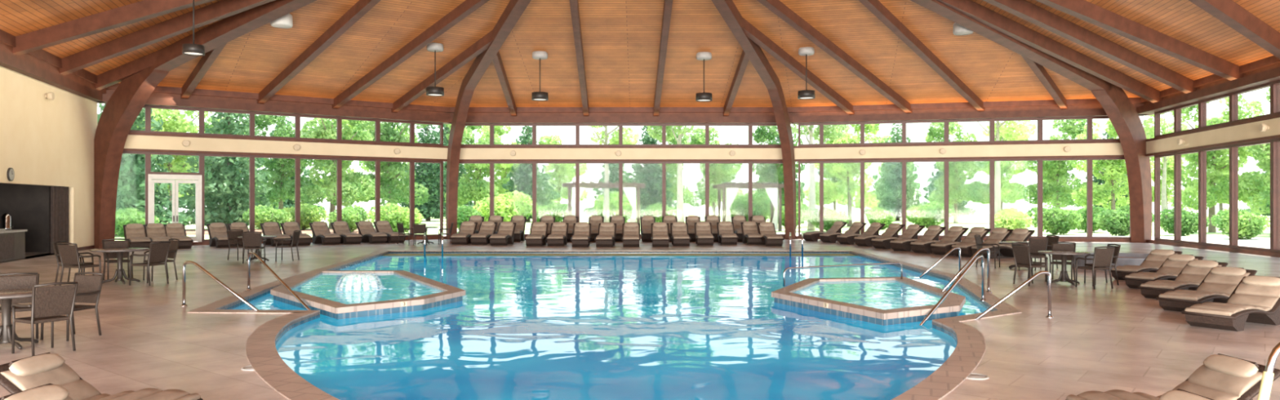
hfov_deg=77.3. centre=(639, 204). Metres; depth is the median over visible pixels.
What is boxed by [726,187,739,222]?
curtain
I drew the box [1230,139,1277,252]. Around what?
window
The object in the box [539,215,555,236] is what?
sun lounger
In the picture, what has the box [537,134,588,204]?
broadleaf tree
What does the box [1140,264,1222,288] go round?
cushion
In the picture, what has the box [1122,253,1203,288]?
sun lounger
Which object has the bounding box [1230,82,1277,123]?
window
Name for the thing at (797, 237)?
trim
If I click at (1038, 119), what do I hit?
window
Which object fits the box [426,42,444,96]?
pendant lamp
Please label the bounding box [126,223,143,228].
pillow
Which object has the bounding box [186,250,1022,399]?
swimming pool
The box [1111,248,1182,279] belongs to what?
sun lounger
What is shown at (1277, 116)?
trim
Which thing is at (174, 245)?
armchair
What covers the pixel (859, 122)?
window
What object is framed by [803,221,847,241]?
sun lounger
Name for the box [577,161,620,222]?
window
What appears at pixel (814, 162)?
window
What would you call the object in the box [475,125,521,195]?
broadleaf tree
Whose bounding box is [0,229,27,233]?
countertop
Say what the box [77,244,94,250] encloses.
baseboard
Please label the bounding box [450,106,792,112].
trim
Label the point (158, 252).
armchair
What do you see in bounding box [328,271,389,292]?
fountain
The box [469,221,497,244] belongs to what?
sun lounger
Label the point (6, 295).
round table
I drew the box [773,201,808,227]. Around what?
leafy shrub
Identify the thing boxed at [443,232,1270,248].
patio
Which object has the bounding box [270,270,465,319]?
hot tub
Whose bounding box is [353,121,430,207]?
broadleaf tree
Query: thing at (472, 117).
trim
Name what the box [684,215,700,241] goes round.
sun lounger
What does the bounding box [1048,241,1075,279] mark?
armchair
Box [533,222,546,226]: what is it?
pillow
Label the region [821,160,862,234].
window
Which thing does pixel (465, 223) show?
pillow
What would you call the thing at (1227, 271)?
pillow
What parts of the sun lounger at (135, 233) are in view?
leg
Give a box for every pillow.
[8,353,64,376]
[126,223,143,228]
[146,223,164,228]
[166,222,182,227]
[209,222,225,227]
[231,222,245,226]
[263,222,278,226]
[284,222,297,226]
[312,221,326,226]
[333,221,346,226]
[359,221,371,225]
[377,220,389,225]
[462,221,474,226]
[470,215,481,220]
[481,221,494,226]
[489,215,501,220]
[500,221,513,226]
[512,215,524,220]
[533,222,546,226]
[542,215,553,220]
[552,222,565,226]
[564,215,575,220]
[575,222,588,226]
[590,215,601,220]
[600,222,613,226]
[611,215,622,220]
[624,222,638,226]
[642,215,653,220]
[653,222,666,226]
[663,215,675,220]
[672,222,685,226]
[687,215,698,220]
[696,221,709,226]
[706,215,718,220]
[719,221,732,226]
[733,215,745,220]
[743,221,755,226]
[752,215,764,220]
[760,222,773,226]
[833,221,843,225]
[852,222,862,226]
[870,222,880,226]
[888,222,899,227]
[906,224,919,229]
[927,225,940,230]
[948,226,962,231]
[969,226,984,232]
[991,227,1007,233]
[1012,228,1028,234]
[1150,248,1174,255]
[1167,253,1195,261]
[1186,259,1217,267]
[1202,354,1258,377]
[1210,266,1245,275]
[1242,275,1279,286]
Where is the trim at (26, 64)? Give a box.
[0,42,106,102]
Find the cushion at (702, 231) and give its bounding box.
[695,224,713,238]
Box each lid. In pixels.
[240,364,253,370]
[966,373,989,379]
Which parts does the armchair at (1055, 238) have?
backrest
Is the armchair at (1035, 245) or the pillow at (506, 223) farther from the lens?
the pillow at (506, 223)
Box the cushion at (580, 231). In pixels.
[572,224,589,239]
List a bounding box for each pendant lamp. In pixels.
[182,0,204,56]
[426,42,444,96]
[531,50,548,101]
[695,51,712,102]
[797,46,815,99]
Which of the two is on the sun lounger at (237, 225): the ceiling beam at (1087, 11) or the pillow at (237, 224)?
the pillow at (237, 224)
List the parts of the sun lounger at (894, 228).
leg, frame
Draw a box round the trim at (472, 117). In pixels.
[448,112,793,124]
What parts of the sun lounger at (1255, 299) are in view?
leg, leg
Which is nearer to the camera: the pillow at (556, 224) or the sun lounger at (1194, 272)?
the sun lounger at (1194, 272)
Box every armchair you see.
[0,272,39,338]
[11,281,78,355]
[40,271,104,341]
[52,240,93,285]
[57,242,101,285]
[102,238,134,279]
[128,240,170,285]
[142,238,179,281]
[226,229,252,260]
[241,231,266,263]
[275,230,300,261]
[396,222,413,244]
[413,222,427,245]
[438,222,453,244]
[974,234,999,268]
[1011,241,1046,282]
[1011,244,1048,285]
[1018,237,1048,271]
[1040,235,1059,268]
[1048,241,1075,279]
[1075,246,1115,288]
[1084,244,1120,284]
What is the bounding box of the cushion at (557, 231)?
[546,224,567,238]
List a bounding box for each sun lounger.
[0,351,203,399]
[0,382,73,399]
[123,223,151,248]
[143,223,170,244]
[163,222,193,248]
[206,222,235,247]
[227,222,248,244]
[260,222,291,246]
[280,222,312,245]
[309,221,342,244]
[329,221,363,244]
[355,221,388,243]
[373,220,406,243]
[449,221,477,244]
[468,215,484,233]
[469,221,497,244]
[488,215,503,234]
[488,221,516,245]
[511,215,526,241]
[524,222,548,245]
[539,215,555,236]
[546,222,568,245]
[562,215,577,241]
[570,222,591,246]
[588,215,604,241]
[594,222,616,246]
[609,215,625,241]
[622,222,640,246]
[640,215,655,241]
[651,222,670,246]
[662,215,677,241]
[670,222,690,245]
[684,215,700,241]
[694,221,714,245]
[704,215,719,241]
[716,221,738,244]
[731,215,746,241]
[740,221,763,244]
[750,215,765,222]
[756,222,784,246]
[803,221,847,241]
[818,222,866,243]
[836,222,885,244]
[853,222,905,246]
[870,224,924,248]
[888,225,946,251]
[909,226,968,253]
[929,226,991,255]
[951,227,1013,257]
[970,228,1035,258]
[1066,353,1279,399]
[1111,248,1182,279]
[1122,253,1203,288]
[1137,259,1227,298]
[1155,266,1257,311]
[1159,388,1213,399]
[1181,275,1279,331]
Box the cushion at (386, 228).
[375,223,405,235]
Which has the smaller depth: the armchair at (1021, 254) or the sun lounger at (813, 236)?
the armchair at (1021, 254)
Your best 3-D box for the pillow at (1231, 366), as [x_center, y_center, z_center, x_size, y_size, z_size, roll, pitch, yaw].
[4.414,1.205,5.988,0.148,0.074,0.471,-38,1,-2]
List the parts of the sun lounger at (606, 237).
leg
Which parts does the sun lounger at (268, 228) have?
leg, leg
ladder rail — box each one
[422,231,426,257]
[440,231,444,257]
[788,231,792,257]
[800,231,804,257]
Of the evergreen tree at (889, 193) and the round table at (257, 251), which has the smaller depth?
the round table at (257, 251)
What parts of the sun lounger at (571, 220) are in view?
leg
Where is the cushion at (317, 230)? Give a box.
[311,224,340,237]
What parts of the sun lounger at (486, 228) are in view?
leg, frame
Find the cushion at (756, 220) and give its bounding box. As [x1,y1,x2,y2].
[751,217,764,222]
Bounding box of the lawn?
[115,213,1270,256]
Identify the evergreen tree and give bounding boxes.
[97,102,193,226]
[174,111,272,229]
[255,116,324,211]
[399,124,458,221]
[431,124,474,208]
[502,125,560,222]
[582,132,632,215]
[622,125,676,219]
[752,129,808,215]
[864,123,924,220]
[921,134,976,216]
[1084,124,1129,209]
[1243,164,1270,216]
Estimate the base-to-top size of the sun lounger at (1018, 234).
0.926 m
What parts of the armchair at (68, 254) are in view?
leg, rail, backrest, leg, seat, leg, armrest, leg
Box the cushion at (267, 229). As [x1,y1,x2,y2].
[262,224,290,238]
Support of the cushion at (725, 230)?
on the sun lounger at (726, 235)
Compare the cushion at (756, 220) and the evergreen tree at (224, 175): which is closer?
the cushion at (756, 220)
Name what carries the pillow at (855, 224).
on the sun lounger at (831, 237)
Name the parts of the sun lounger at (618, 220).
leg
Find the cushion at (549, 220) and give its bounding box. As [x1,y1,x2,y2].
[540,217,554,233]
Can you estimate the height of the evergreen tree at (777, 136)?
12.914 m
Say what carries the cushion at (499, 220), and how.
on the sun lounger at (498, 219)
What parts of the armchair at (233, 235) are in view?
leg, rail, backrest, seat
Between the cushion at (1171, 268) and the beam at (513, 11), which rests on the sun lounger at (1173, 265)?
the cushion at (1171, 268)
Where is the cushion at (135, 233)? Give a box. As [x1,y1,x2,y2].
[124,226,151,241]
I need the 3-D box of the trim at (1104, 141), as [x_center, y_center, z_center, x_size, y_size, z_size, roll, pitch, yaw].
[15.248,-2.540,38.140,15.741,0.760,0.380,0,0,14]
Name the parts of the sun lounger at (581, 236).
leg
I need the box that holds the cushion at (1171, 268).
[1124,258,1198,279]
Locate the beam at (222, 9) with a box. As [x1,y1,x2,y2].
[59,0,274,75]
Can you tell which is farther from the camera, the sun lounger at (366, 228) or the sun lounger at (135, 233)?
the sun lounger at (366, 228)
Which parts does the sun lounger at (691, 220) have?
leg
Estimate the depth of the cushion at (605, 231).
33.67 m
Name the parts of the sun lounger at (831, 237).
leg, frame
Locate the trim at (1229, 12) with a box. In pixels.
[1188,0,1279,58]
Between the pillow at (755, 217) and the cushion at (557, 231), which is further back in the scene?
the pillow at (755, 217)
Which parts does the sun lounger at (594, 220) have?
leg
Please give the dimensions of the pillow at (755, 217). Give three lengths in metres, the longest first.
0.551 x 0.296 x 0.177 m
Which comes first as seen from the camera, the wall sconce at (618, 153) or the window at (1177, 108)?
the window at (1177, 108)
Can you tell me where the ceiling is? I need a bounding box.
[0,0,1279,106]
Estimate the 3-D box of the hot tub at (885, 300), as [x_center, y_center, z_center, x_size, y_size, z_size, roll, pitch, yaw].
[4.163,1.855,14.864,3.481,0.490,6.051,0,0,0]
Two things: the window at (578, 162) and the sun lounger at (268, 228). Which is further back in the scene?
the window at (578, 162)
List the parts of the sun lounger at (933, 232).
leg, frame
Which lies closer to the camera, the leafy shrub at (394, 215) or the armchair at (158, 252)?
the armchair at (158, 252)
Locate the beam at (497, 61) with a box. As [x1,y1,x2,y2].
[492,51,516,115]
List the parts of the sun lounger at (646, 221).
leg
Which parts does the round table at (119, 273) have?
leg, leg, leg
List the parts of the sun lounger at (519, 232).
leg, leg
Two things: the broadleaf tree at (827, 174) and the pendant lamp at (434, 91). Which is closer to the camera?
the pendant lamp at (434, 91)
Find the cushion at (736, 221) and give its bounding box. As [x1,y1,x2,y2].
[732,217,746,233]
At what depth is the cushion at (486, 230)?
35.60 m
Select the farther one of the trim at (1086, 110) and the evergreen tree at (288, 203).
the evergreen tree at (288, 203)
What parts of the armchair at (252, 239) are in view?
leg, backrest, seat, leg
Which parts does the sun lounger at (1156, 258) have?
leg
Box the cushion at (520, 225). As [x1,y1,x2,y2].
[511,217,524,233]
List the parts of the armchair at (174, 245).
leg, leg, seat, backrest, leg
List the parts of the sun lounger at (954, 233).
leg, frame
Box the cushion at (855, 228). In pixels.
[819,224,862,235]
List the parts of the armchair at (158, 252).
leg, armrest, seat, leg, leg, backrest, rail, leg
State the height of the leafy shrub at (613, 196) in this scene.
3.255 m
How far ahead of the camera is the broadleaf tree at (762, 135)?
77.16 m
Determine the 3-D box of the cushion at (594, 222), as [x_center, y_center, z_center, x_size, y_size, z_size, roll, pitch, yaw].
[-2.126,0.978,37.479,0.617,0.666,2.020,0,0,1]
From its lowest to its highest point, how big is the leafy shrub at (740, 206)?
3.255 m
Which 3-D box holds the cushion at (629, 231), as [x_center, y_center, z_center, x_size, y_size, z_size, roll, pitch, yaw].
[-0.361,1.120,33.092,0.643,0.535,2.057,0,0,0]
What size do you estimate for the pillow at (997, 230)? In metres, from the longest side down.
0.551 x 0.250 x 0.121 m
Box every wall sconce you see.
[44,92,54,100]
[182,139,190,146]
[293,144,300,150]
[393,148,399,154]
[510,150,515,155]
[615,150,621,155]
[729,150,735,155]
[859,149,865,155]
[939,147,946,154]
[1063,146,1071,152]
[1176,137,1185,145]
[1258,123,1269,132]
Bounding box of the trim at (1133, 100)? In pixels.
[792,97,1144,112]
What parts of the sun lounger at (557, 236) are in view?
leg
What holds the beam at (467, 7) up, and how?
attached to the ceiling
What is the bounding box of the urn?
[0,213,13,230]
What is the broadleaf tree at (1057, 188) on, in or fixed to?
on the lawn
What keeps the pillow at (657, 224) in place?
on the sun lounger at (660, 230)
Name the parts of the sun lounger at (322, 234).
leg, frame, leg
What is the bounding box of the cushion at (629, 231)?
[622,224,639,239]
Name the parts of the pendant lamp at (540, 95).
lamp shade, rod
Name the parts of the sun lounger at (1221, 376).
frame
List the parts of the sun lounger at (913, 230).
leg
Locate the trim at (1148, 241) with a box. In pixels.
[1146,239,1279,257]
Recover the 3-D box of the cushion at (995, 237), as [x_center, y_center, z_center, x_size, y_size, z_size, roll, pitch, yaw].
[11.333,1.140,26.592,2.020,0.516,0.617,0,0,-26]
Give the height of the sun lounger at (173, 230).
0.960 m
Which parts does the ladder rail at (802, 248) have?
rail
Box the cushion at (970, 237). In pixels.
[930,230,986,246]
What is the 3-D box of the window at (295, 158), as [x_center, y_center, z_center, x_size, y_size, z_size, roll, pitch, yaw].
[-16.146,-0.300,35.403,1.865,3.720,0.200,0,0,-35]
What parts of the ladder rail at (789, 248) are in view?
rail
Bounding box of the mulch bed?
[115,228,358,235]
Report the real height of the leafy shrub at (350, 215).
1.899 m
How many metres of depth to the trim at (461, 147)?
39.80 m
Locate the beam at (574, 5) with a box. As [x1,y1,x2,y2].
[568,0,588,115]
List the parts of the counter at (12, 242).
cabinet door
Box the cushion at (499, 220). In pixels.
[488,217,502,231]
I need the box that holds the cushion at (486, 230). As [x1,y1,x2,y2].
[471,223,495,237]
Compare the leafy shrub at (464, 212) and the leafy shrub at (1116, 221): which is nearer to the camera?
the leafy shrub at (1116, 221)
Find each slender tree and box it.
[587,125,639,222]
[646,125,693,222]
[791,124,851,230]
[977,120,1036,227]
[1142,106,1191,215]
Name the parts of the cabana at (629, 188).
post, roof frame, post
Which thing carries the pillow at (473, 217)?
on the sun lounger at (478, 219)
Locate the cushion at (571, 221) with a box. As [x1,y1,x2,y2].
[563,217,577,233]
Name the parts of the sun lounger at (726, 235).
frame, leg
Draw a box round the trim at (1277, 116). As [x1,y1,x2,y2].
[1145,114,1279,156]
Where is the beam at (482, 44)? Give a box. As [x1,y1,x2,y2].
[391,30,493,112]
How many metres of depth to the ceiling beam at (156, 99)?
35.38 m
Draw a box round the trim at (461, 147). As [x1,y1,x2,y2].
[459,146,782,161]
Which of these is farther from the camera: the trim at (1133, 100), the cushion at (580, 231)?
the trim at (1133, 100)
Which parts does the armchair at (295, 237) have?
leg, seat, leg, backrest, leg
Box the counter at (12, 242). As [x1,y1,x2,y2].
[0,229,27,262]
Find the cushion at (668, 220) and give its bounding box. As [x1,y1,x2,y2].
[662,217,675,233]
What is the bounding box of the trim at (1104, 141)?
[793,140,1124,161]
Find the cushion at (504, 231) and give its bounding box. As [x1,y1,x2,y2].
[489,224,514,238]
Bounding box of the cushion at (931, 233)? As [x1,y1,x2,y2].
[889,228,942,243]
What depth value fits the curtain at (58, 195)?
27.95 m
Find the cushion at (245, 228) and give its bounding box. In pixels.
[229,225,248,231]
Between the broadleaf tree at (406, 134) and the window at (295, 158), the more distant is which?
the broadleaf tree at (406, 134)
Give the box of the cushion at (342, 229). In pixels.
[332,223,361,236]
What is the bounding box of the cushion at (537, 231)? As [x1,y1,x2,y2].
[525,224,546,238]
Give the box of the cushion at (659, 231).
[652,224,668,239]
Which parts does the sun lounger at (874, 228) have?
leg, frame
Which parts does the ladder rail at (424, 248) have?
rail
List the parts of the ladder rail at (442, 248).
rail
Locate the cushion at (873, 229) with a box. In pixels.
[836,225,881,237]
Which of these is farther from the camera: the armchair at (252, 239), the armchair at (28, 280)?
the armchair at (252, 239)
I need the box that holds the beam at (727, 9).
[711,0,795,239]
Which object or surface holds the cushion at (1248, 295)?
on the sun lounger at (1255, 299)
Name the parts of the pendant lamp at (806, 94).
rod, lamp shade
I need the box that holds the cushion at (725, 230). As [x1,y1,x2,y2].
[718,223,737,237]
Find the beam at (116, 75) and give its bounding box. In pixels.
[95,48,162,90]
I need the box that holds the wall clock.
[6,167,14,181]
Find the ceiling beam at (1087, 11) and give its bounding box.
[1035,0,1243,80]
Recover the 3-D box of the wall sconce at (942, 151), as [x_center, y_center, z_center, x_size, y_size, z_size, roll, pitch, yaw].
[14.408,-2.554,38.078,0.272,0.275,0.216,0,0,14]
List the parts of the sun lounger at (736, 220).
leg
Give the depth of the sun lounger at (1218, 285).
13.01 m
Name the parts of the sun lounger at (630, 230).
leg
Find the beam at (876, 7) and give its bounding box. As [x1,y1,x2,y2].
[858,0,984,111]
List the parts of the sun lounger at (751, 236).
leg, frame, leg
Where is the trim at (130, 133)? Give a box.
[123,132,448,161]
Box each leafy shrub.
[115,207,159,237]
[242,204,293,230]
[282,203,327,230]
[326,204,368,231]
[365,202,423,232]
[457,204,483,229]
[472,190,537,221]
[530,201,572,222]
[593,191,640,222]
[642,203,676,222]
[720,190,774,221]
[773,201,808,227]
[805,206,850,231]
[866,206,895,229]
[906,201,955,227]
[994,207,1032,233]
[1025,204,1084,235]
[1073,205,1107,232]
[1093,205,1154,235]
[1153,208,1209,235]
[1210,207,1270,239]
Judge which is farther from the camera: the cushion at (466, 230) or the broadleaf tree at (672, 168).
the broadleaf tree at (672, 168)
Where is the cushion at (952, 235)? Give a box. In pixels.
[910,229,964,244]
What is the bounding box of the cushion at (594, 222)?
[589,217,602,233]
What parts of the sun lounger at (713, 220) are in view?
leg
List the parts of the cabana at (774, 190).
post, post, roof frame, post, post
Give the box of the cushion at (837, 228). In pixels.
[803,223,844,235]
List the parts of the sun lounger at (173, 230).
frame, leg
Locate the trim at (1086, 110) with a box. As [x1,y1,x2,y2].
[791,103,1146,124]
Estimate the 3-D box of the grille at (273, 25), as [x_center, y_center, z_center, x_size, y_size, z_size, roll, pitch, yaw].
[-12.473,-6.210,27.840,0.600,0.020,0.600,0,0,0]
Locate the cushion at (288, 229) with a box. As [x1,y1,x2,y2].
[282,224,311,238]
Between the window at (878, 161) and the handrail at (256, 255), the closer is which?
the handrail at (256, 255)
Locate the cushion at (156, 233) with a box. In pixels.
[146,226,170,241]
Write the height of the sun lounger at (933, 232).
0.926 m
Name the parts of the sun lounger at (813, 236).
leg, frame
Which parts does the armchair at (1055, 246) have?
leg, leg, seat, rail, backrest, leg, leg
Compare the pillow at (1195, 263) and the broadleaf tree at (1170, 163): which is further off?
the broadleaf tree at (1170, 163)
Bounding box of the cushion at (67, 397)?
[65,395,73,399]
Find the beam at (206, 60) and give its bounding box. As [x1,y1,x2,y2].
[180,43,226,98]
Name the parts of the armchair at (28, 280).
seat, backrest, rail, leg, leg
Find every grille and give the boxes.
[272,24,290,27]
[955,31,971,35]
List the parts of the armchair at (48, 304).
leg, armrest, leg, seat, leg, backrest, rail, leg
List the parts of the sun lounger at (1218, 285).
leg, leg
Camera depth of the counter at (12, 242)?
24.31 m
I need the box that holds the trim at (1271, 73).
[1136,63,1279,115]
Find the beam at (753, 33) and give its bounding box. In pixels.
[741,17,854,115]
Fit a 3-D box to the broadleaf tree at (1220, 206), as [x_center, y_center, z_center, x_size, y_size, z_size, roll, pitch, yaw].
[91.089,-4.580,125.857,7.562,13.001,7.895,0,0,-16]
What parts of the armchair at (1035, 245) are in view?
seat, backrest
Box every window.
[105,102,147,133]
[122,151,147,224]
[147,105,201,135]
[147,151,201,175]
[201,108,252,137]
[201,153,252,241]
[252,111,297,139]
[252,155,297,239]
[297,114,339,141]
[297,156,339,237]
[339,116,377,142]
[339,157,377,232]
[377,119,413,144]
[377,159,413,236]
[413,121,443,146]
[413,160,443,236]
[459,161,491,216]
[461,123,491,146]
[491,123,533,146]
[491,161,533,235]
[533,123,577,146]
[533,161,577,222]
[577,123,620,146]
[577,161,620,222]
[620,123,663,146]
[620,161,663,235]
[663,123,707,146]
[663,161,707,216]
[707,123,751,146]
[707,161,751,221]
[751,123,781,146]
[751,161,785,235]
[798,123,821,146]
[798,160,821,235]
[821,121,862,145]
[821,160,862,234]
[862,120,904,145]
[862,160,904,236]
[904,120,946,144]
[904,159,946,237]
[946,119,992,143]
[946,159,992,237]
[992,117,1040,142]
[992,158,1040,238]
[1040,116,1090,142]
[1040,157,1090,238]
[1090,115,1119,141]
[1090,157,1130,239]
[1154,106,1178,137]
[1154,152,1178,242]
[1174,101,1204,133]
[1174,149,1204,244]
[1199,93,1235,128]
[1199,145,1235,248]
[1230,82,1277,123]
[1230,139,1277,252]
[1271,80,1279,115]
[1271,137,1279,253]
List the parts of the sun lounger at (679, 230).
leg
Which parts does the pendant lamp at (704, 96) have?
lamp shade, rod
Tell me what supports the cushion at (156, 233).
on the sun lounger at (155, 232)
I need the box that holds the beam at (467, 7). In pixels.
[332,0,488,108]
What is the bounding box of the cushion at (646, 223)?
[641,217,654,233]
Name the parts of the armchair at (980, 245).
leg, backrest, armrest, seat, leg, leg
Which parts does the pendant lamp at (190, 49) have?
lamp shade, rod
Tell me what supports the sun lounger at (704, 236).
on the floor at (1103, 339)
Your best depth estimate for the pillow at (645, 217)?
38.29 m
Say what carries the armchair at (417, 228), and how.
on the floor at (1103, 339)
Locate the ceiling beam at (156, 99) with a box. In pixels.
[97,88,450,124]
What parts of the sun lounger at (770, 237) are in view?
leg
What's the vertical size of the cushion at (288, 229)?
0.535 m
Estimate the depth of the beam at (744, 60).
35.75 m
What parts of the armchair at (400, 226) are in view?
backrest, seat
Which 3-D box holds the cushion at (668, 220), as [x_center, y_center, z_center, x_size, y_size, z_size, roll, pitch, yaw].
[1.424,0.978,37.479,0.617,0.666,2.020,0,0,0]
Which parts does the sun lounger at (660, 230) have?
leg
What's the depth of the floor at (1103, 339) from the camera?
10.92 m
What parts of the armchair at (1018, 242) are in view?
rail, seat, armrest, leg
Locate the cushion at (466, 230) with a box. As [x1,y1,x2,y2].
[450,223,475,237]
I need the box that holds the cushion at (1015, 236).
[971,231,1031,248]
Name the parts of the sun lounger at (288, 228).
frame, leg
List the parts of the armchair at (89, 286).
leg, leg, leg, seat, backrest, armrest, rail, leg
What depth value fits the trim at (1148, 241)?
29.71 m
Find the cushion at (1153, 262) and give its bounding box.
[1111,253,1177,271]
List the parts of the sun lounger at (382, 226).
frame, leg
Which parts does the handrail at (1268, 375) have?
rail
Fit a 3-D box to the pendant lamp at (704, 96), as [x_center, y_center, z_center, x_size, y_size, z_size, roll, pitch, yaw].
[2.679,-5.351,33.493,0.700,1.992,0.693,0,0,0]
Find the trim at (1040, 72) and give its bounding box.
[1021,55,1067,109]
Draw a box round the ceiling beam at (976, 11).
[936,0,1162,102]
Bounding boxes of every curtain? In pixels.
[48,186,68,253]
[572,186,585,216]
[622,186,635,222]
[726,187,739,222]
[764,187,777,230]
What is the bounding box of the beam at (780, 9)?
[756,0,912,113]
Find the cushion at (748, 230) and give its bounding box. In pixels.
[742,223,763,237]
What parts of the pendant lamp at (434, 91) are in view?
lamp shade, rod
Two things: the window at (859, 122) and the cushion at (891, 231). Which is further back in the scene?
the window at (859, 122)
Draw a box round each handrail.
[180,261,258,310]
[245,251,311,310]
[782,262,902,286]
[919,247,961,279]
[919,255,986,324]
[941,247,991,293]
[975,271,1053,319]
[1257,342,1279,399]
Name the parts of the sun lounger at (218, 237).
leg, frame, leg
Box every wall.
[0,66,97,247]
[0,182,48,252]
[124,134,448,159]
[459,148,782,159]
[794,142,1124,159]
[1146,117,1279,154]
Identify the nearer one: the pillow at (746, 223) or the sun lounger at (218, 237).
the sun lounger at (218, 237)
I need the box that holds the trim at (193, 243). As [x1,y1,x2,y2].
[191,235,446,245]
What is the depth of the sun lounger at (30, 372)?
6.05 m
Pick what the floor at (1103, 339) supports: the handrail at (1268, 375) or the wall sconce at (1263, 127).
the handrail at (1268, 375)
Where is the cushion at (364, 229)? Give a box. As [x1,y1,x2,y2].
[357,223,386,236]
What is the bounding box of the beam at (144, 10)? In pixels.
[12,0,214,55]
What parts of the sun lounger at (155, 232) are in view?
frame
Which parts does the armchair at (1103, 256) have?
leg, armrest, seat, leg, backrest, rail, leg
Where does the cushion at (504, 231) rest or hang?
on the sun lounger at (504, 236)
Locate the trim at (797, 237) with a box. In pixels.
[795,235,1130,242]
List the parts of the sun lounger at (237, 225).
frame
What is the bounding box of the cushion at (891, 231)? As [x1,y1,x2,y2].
[853,226,901,239]
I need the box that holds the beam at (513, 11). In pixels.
[445,0,531,239]
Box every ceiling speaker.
[270,13,293,28]
[952,22,973,35]
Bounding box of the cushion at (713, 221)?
[706,217,719,233]
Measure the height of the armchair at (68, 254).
0.933 m
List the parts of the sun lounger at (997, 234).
leg, frame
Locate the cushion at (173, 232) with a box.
[164,226,191,240]
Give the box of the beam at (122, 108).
[93,0,316,248]
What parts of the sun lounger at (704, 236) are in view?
frame, leg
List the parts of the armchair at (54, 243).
leg, rail, backrest, leg, seat, leg, armrest, leg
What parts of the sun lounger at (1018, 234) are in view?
leg, frame, leg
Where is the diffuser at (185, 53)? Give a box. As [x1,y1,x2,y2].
[184,52,203,54]
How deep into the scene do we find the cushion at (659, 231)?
33.75 m
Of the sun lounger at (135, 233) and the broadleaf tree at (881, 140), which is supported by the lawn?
the broadleaf tree at (881, 140)
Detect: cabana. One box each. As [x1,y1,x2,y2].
[562,181,645,223]
[712,182,784,231]
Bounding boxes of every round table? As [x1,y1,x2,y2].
[0,288,39,349]
[89,247,149,284]
[237,235,277,261]
[412,226,438,244]
[998,241,1028,269]
[1037,250,1091,285]
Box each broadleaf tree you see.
[137,108,213,222]
[160,155,193,199]
[204,116,267,196]
[244,114,326,209]
[292,118,381,228]
[319,119,365,200]
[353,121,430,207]
[359,125,417,206]
[444,124,503,208]
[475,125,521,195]
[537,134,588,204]
[654,129,692,206]
[686,126,743,215]
[702,142,737,216]
[752,125,808,222]
[802,124,880,226]
[815,140,847,210]
[868,134,915,203]
[924,122,995,222]
[982,129,1028,209]
[1021,119,1093,208]
[1035,160,1078,207]
[1069,119,1129,209]
[1150,155,1185,209]
[1167,93,1268,232]
[1195,155,1248,209]
[1244,87,1270,214]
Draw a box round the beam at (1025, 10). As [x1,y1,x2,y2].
[982,0,1196,93]
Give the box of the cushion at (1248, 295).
[1184,280,1279,315]
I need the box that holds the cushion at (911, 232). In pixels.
[871,226,921,240]
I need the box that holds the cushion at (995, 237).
[951,231,1009,248]
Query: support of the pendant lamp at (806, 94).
hanging from the ceiling
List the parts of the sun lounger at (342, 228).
leg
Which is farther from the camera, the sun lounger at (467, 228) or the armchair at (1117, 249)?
the sun lounger at (467, 228)
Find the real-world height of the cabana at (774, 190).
3.320 m
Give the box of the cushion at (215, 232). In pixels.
[208,225,227,239]
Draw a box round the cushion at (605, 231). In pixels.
[595,224,614,239]
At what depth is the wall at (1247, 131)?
29.68 m
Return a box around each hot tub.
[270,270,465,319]
[771,276,965,325]
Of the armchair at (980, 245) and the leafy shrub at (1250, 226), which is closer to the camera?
the armchair at (980, 245)
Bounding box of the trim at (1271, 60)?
[1141,55,1279,102]
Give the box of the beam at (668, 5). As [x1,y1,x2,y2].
[653,0,672,115]
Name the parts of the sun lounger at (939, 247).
leg, frame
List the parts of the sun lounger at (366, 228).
leg, leg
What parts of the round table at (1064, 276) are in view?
leg, leg, leg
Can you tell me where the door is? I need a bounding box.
[147,173,201,241]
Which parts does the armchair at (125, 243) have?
leg, leg, rail, backrest, seat, leg, leg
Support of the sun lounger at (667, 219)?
on the floor at (1103, 339)
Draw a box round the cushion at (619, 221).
[611,217,623,233]
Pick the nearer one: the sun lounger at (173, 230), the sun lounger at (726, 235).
the sun lounger at (173, 230)
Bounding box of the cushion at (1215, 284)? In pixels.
[1158,271,1250,301]
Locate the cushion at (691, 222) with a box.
[686,217,699,233]
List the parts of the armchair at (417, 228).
backrest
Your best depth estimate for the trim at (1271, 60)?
29.27 m
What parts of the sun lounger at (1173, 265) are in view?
leg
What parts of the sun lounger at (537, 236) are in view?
leg, leg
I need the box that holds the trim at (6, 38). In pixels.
[0,29,107,88]
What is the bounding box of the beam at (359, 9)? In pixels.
[257,0,380,104]
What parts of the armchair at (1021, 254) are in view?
leg, rail, backrest, leg, seat, leg, armrest, leg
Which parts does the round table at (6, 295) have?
leg, leg, leg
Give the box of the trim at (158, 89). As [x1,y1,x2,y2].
[107,83,450,112]
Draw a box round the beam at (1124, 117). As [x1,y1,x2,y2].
[910,0,1151,243]
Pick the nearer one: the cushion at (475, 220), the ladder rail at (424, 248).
the ladder rail at (424, 248)
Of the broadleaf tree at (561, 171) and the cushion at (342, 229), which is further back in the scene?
the broadleaf tree at (561, 171)
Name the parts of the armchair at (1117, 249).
leg, seat, leg, backrest, leg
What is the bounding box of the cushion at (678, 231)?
[671,224,689,238]
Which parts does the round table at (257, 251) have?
leg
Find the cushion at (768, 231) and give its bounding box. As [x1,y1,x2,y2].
[758,224,782,238]
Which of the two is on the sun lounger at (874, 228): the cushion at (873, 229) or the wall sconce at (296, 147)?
the cushion at (873, 229)
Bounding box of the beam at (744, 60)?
[723,49,749,115]
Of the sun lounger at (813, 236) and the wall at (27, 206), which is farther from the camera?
the sun lounger at (813, 236)
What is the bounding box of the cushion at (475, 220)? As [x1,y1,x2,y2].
[469,217,483,231]
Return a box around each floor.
[0,239,1279,399]
[1,252,54,262]
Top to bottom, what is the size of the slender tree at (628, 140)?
12.374 m
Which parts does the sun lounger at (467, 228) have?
leg, frame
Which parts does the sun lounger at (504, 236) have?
leg, frame, leg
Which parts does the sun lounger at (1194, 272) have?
leg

